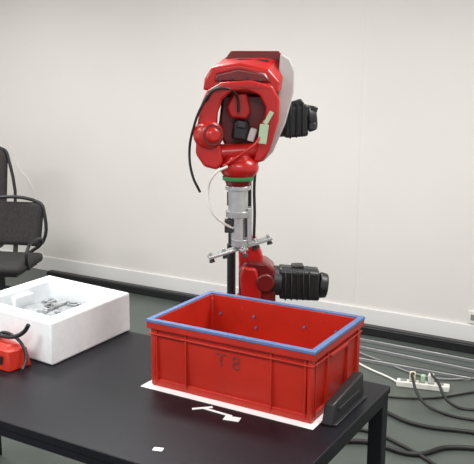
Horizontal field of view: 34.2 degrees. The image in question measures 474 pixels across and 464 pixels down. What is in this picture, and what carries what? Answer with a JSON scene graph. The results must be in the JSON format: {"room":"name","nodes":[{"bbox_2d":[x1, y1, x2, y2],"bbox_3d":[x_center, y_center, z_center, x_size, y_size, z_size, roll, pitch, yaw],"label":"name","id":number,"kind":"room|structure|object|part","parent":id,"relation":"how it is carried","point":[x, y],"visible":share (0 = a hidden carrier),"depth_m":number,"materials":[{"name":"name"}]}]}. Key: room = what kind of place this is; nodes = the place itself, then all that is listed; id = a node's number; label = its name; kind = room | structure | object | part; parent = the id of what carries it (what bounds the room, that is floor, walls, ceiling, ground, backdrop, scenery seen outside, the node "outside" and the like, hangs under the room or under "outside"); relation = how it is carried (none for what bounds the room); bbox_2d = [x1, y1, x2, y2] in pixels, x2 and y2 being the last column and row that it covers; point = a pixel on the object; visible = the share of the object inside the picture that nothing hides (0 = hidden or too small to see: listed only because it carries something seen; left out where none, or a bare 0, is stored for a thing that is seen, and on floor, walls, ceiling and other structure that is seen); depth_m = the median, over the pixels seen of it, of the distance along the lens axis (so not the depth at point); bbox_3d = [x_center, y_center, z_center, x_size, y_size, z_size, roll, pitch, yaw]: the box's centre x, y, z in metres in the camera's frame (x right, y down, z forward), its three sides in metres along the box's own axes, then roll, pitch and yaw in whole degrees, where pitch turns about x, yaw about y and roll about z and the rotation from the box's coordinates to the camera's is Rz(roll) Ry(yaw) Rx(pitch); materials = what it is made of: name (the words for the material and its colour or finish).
{"room":"workspace","nodes":[
{"label":"workspace","id":0,"kind":"room"},
{"bbox_2d":[0,0,473,324],"bbox_3d":[0.037,-0.865,5.897,9.000,2.900,0.100,7,13,30],"label":"wall","id":1,"kind":"structure","parent":0,"point":[101,100],"depth_m":5.78,"materials":[{"name":"paint"}]},
{"bbox_2d":[9,144,45,253],"bbox_3d":[-1.937,-0.308,7.117,0.408,0.992,0.008,7,13,30],"label":"cable","id":2,"kind":"object","parent":1,"relation":"attached to","point":[9,144],"visible":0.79,"depth_m":7.09,"materials":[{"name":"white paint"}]},
{"bbox_2d":[0,249,473,341],"bbox_3d":[0.002,0.503,6.122,8.980,0.130,0.016,7,13,30],"label":"baseboard","id":3,"kind":"structure","parent":1,"relation":"attached to","point":[443,328],"depth_m":6.10,"materials":[{"name":"white paint"}]},
{"bbox_2d":[354,2,364,300],"bbox_3d":[0.861,-0.803,5.358,0.004,2.700,0.002,7,13,30],"label":"trim","id":4,"kind":"structure","parent":1,"relation":"attached to","point":[364,2],"depth_m":5.40,"materials":[{"name":"white paint"}]},
{"bbox_2d":[468,310,473,323],"bbox_3d":[1.600,0.577,5.184,0.086,0.086,0.015,7,13,30],"label":"wall socket","id":5,"kind":"object","parent":1,"relation":"attached to","point":[470,313],"visible":1,"depth_m":5.19,"materials":[{"name":"white plastic"}]},
{"bbox_2d":[0,268,473,463],"bbox_3d":[-1.590,1.146,3.476,9.000,0.100,6.400,7,13,30],"label":"floor","id":6,"kind":"structure","parent":0,"point":[141,307],"depth_m":4.19,"materials":[{"name":"grey concrete"}]},
{"bbox_2d":[0,147,16,288],"bbox_3d":[-2.117,-0.071,6.129,0.616,1.235,0.590,1,11,2],"label":"office chair","id":7,"kind":"object","parent":6,"relation":"on","point":[5,160],"visible":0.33,"depth_m":6.26,"materials":[{"name":"black plastic"}]},
{"bbox_3d":[-2.106,-0.323,6.295,0.617,0.807,0.104,1,11,2],"label":"frame","id":8,"kind":"part","parent":7,"relation":"part of","materials":[{"name":"black plastic"}]},
{"bbox_2d":[0,195,47,290],"bbox_3d":[-1.692,0.214,5.556,0.574,0.905,0.566,2,11,8],"label":"office chair","id":9,"kind":"object","parent":6,"relation":"on","point":[21,223],"visible":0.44,"depth_m":5.69,"materials":[{"name":"black fabric"}]},
{"bbox_3d":[-1.697,0.219,5.520,0.480,0.070,0.460,2,11,7],"label":"seat","id":10,"kind":"part","parent":9,"relation":"part of","materials":[{"name":"fabric"}]},
{"bbox_3d":[-1.665,-0.042,5.714,0.542,0.464,0.069,2,11,8],"label":"frame","id":11,"kind":"part","parent":9,"relation":"part of","materials":[{"name":"black plastic"}]},
{"bbox_3d":[-1.447,0.142,5.524,0.042,0.211,0.368,1,11,5],"label":"arm","id":12,"kind":"part","parent":9,"relation":"part of","materials":[{"name":"black plastic"}]},
{"bbox_2d":[0,331,389,463],"bbox_3d":[-0.539,0.857,2.780,1.942,0.750,0.860,7,13,30],"label":"table","id":13,"kind":"object","parent":6,"relation":"on","point":[91,406],"visible":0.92,"depth_m":2.33,"materials":[{"name":"black laminate"}]},
{"bbox_3d":[-1.150,0.717,3.589,0.050,0.700,0.050,7,13,30],"label":"leg","id":14,"kind":"part","parent":13,"relation":"part of","materials":[{"name":"black metal"}]},
{"bbox_2d":[0,323,30,371],"bbox_3d":[-0.832,0.397,2.760,0.231,0.157,0.122,7,13,30],"label":"tool case","id":15,"kind":"object","parent":13,"relation":"on","point":[14,356],"visible":1,"depth_m":2.72,"materials":[{"name":"red plastic"}]},
{"bbox_3d":[-0.848,0.394,2.774,0.162,0.017,0.086,7,13,30],"label":"lid","id":16,"kind":"part","parent":15,"relation":"part of","materials":[{"name":"red plastic"}]},
{"bbox_3d":[-0.745,0.598,2.367,1.932,0.030,0.030,7,13,30],"label":"rail","id":17,"kind":"part","parent":13,"relation":"part of","materials":[{"name":"black metal"}]},
{"bbox_2d":[0,276,129,364],"bbox_3d":[-0.743,0.334,3.069,0.486,0.160,0.499,7,13,30],"label":"box","id":18,"kind":"object","parent":13,"relation":"on","point":[67,318],"visible":1,"depth_m":2.96,"materials":[{"name":"plastic"}]},
{"bbox_2d":[21,298,81,315],"bbox_3d":[-0.731,0.328,3.088,0.280,0.030,0.250,8,14,34],"label":"metal parts","id":19,"kind":"object","parent":18,"relation":"on","point":[50,306],"depth_m":3.14,"materials":[{"name":"silver metal"}]},
{"bbox_2d":[152,447,163,450],"bbox_3d":[-0.220,0.604,2.141,0.028,0.002,0.018,3,12,13],"label":"paper label","id":20,"kind":"object","parent":13,"relation":"on","point":[154,448],"visible":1,"depth_m":2.14,"materials":[{"name":"white paper"}]},
{"bbox_2d":[192,406,232,416],"bbox_3d":[-0.072,0.553,2.393,0.139,0.002,0.048,5,12,23],"label":"tape","id":21,"kind":"object","parent":13,"relation":"on","point":[208,407],"visible":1,"depth_m":2.39,"materials":[{"name":"white paper"}]},
{"bbox_2d":[141,380,322,429],"bbox_3d":[0.049,0.515,2.585,0.632,0.002,0.392,7,13,30],"label":"paper sheet","id":22,"kind":"object","parent":13,"relation":"on","point":[149,384],"visible":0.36,"depth_m":2.41,"materials":[{"name":"white paper"}]},
{"bbox_2d":[146,291,364,423],"bbox_3d":[0.063,0.397,2.577,0.612,0.232,0.400,7,13,30],"label":"plastic crate","id":23,"kind":"object","parent":22,"relation":"on","point":[286,360],"visible":0.96,"depth_m":2.48,"materials":[{"name":"red plastic"}]},
{"bbox_3d":[-0.275,0.406,2.568,0.020,0.215,0.020,7,13,30],"label":"corner post","id":24,"kind":"part","parent":23,"relation":"part of","materials":[{"name":"red plastic"}]},
{"bbox_3d":[-0.093,0.345,2.872,0.020,0.215,0.020,7,13,30],"label":"corner post","id":25,"kind":"part","parent":23,"relation":"part of","materials":[{"name":"red plastic"}]},
{"bbox_3d":[0.219,0.465,2.285,0.020,0.215,0.020,7,13,30],"label":"corner post","id":26,"kind":"part","parent":23,"relation":"part of","materials":[{"name":"red plastic"}]},
{"bbox_3d":[0.401,0.404,2.590,0.020,0.215,0.020,7,13,30],"label":"corner post","id":27,"kind":"part","parent":23,"relation":"part of","materials":[{"name":"red plastic"}]},
{"bbox_2d":[223,416,240,421],"bbox_3d":[-0.015,0.566,2.334,0.050,0.002,0.028,4,12,18],"label":"paper scrap","id":28,"kind":"object","parent":13,"relation":"on","point":[236,419],"visible":1,"depth_m":2.33,"materials":[{"name":"white paper"}]},
{"bbox_2d":[321,371,366,426],"bbox_3d":[0.335,0.514,2.389,0.050,0.084,0.254,7,13,30],"label":"bracket","id":29,"kind":"object","parent":13,"relation":"on","point":[350,394],"visible":1,"depth_m":2.37,"materials":[{"name":"plastic"}]},
{"bbox_3d":[0.283,0.627,2.244,0.030,0.030,0.850,7,13,30],"label":"rail","id":30,"kind":"part","parent":13,"relation":"part of","materials":[{"name":"black metal"}]},
{"bbox_3d":[0.475,0.912,2.658,0.050,0.700,0.050,7,13,30],"label":"leg","id":31,"kind":"part","parent":13,"relation":"part of","materials":[{"name":"black metal"}]},
{"bbox_2d":[188,51,328,300],"bbox_3d":[0.051,0.216,3.156,0.540,1.862,0.674,7,13,30],"label":"robot arm","id":32,"kind":"object","parent":6,"relation":"on","point":[254,90],"visible":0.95,"depth_m":2.88,"materials":[{"name":"red metal"}]},
{"bbox_3d":[0.013,-0.380,2.872,0.067,0.077,0.070,0,11,0],"label":"wrist motor","id":33,"kind":"part","parent":32,"relation":"part of","materials":[{"name":"black plastic"}]},
{"bbox_3d":[0.017,-0.394,2.828,0.038,0.030,0.012,0,11,0],"label":"wrist motor lid","id":34,"kind":"part","parent":32,"relation":"part of","materials":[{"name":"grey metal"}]},
{"bbox_3d":[0.020,-0.573,2.819,0.209,0.054,0.010,0,11,0],"label":"forearm panel","id":35,"kind":"part","parent":32,"relation":"part of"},
{"bbox_3d":[0.056,-0.362,2.865,0.037,0.052,0.050,0,11,0],"label":"wrist motor","id":36,"kind":"part","parent":32,"relation":"part of","materials":[{"name":"white plastic"}]},
{"bbox_3d":[0.231,-0.438,3.033,0.094,0.129,0.100,0,11,0],"label":"elbow motor","id":37,"kind":"part","parent":32,"relation":"part of","materials":[{"name":"black plastic"}]},
{"bbox_3d":[0.259,0.211,3.225,0.167,0.145,0.100,0,11,0],"label":"shoulder motor","id":38,"kind":"part","parent":32,"relation":"part of","materials":[{"name":"black plastic"}]},
{"bbox_2d":[47,270,473,353],"bbox_3d":[0.217,0.600,5.809,4.400,0.065,0.070,7,13,30],"label":"duct","id":39,"kind":"object","parent":6,"relation":"on","point":[447,343],"visible":0.66,"depth_m":5.39,"materials":[{"name":"black plastic"}]},
{"bbox_2d":[347,352,473,463],"bbox_3d":[0.916,0.889,4.260,1.503,0.122,1.465,7,13,30],"label":"floor cables","id":40,"kind":"object","parent":6,"relation":"on","point":[411,452],"visible":0.73,"depth_m":3.95,"materials":[{"name":"black rubber"}]},
{"bbox_2d":[359,356,470,380],"bbox_3d":[1.038,0.834,4.764,0.800,0.026,0.024,6,13,27],"label":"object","id":41,"kind":"object","parent":6,"relation":"on","point":[362,359],"visible":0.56,"depth_m":4.72,"materials":[{"name":"grey metal"}]},
{"bbox_2d":[360,345,473,372],"bbox_3d":[1.297,0.826,4.809,1.200,0.026,0.024,8,14,32],"label":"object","id":42,"kind":"object","parent":6,"relation":"on","point":[372,349],"visible":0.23,"depth_m":4.89,"materials":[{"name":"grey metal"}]},
{"bbox_2d":[360,337,473,362],"bbox_3d":[1.335,0.794,4.969,1.500,0.026,0.024,7,13,31],"label":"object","id":43,"kind":"object","parent":6,"relation":"on","point":[403,347],"visible":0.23,"depth_m":5.05,"materials":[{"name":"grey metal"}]},
{"bbox_2d":[396,371,449,392],"bbox_3d":[1.078,0.861,4.462,0.300,0.092,0.055,4,12,17],"label":"power strip","id":44,"kind":"object","parent":6,"relation":"on","point":[430,385],"visible":0.93,"depth_m":4.45,"materials":[{"name":"white plastic"}]}
]}

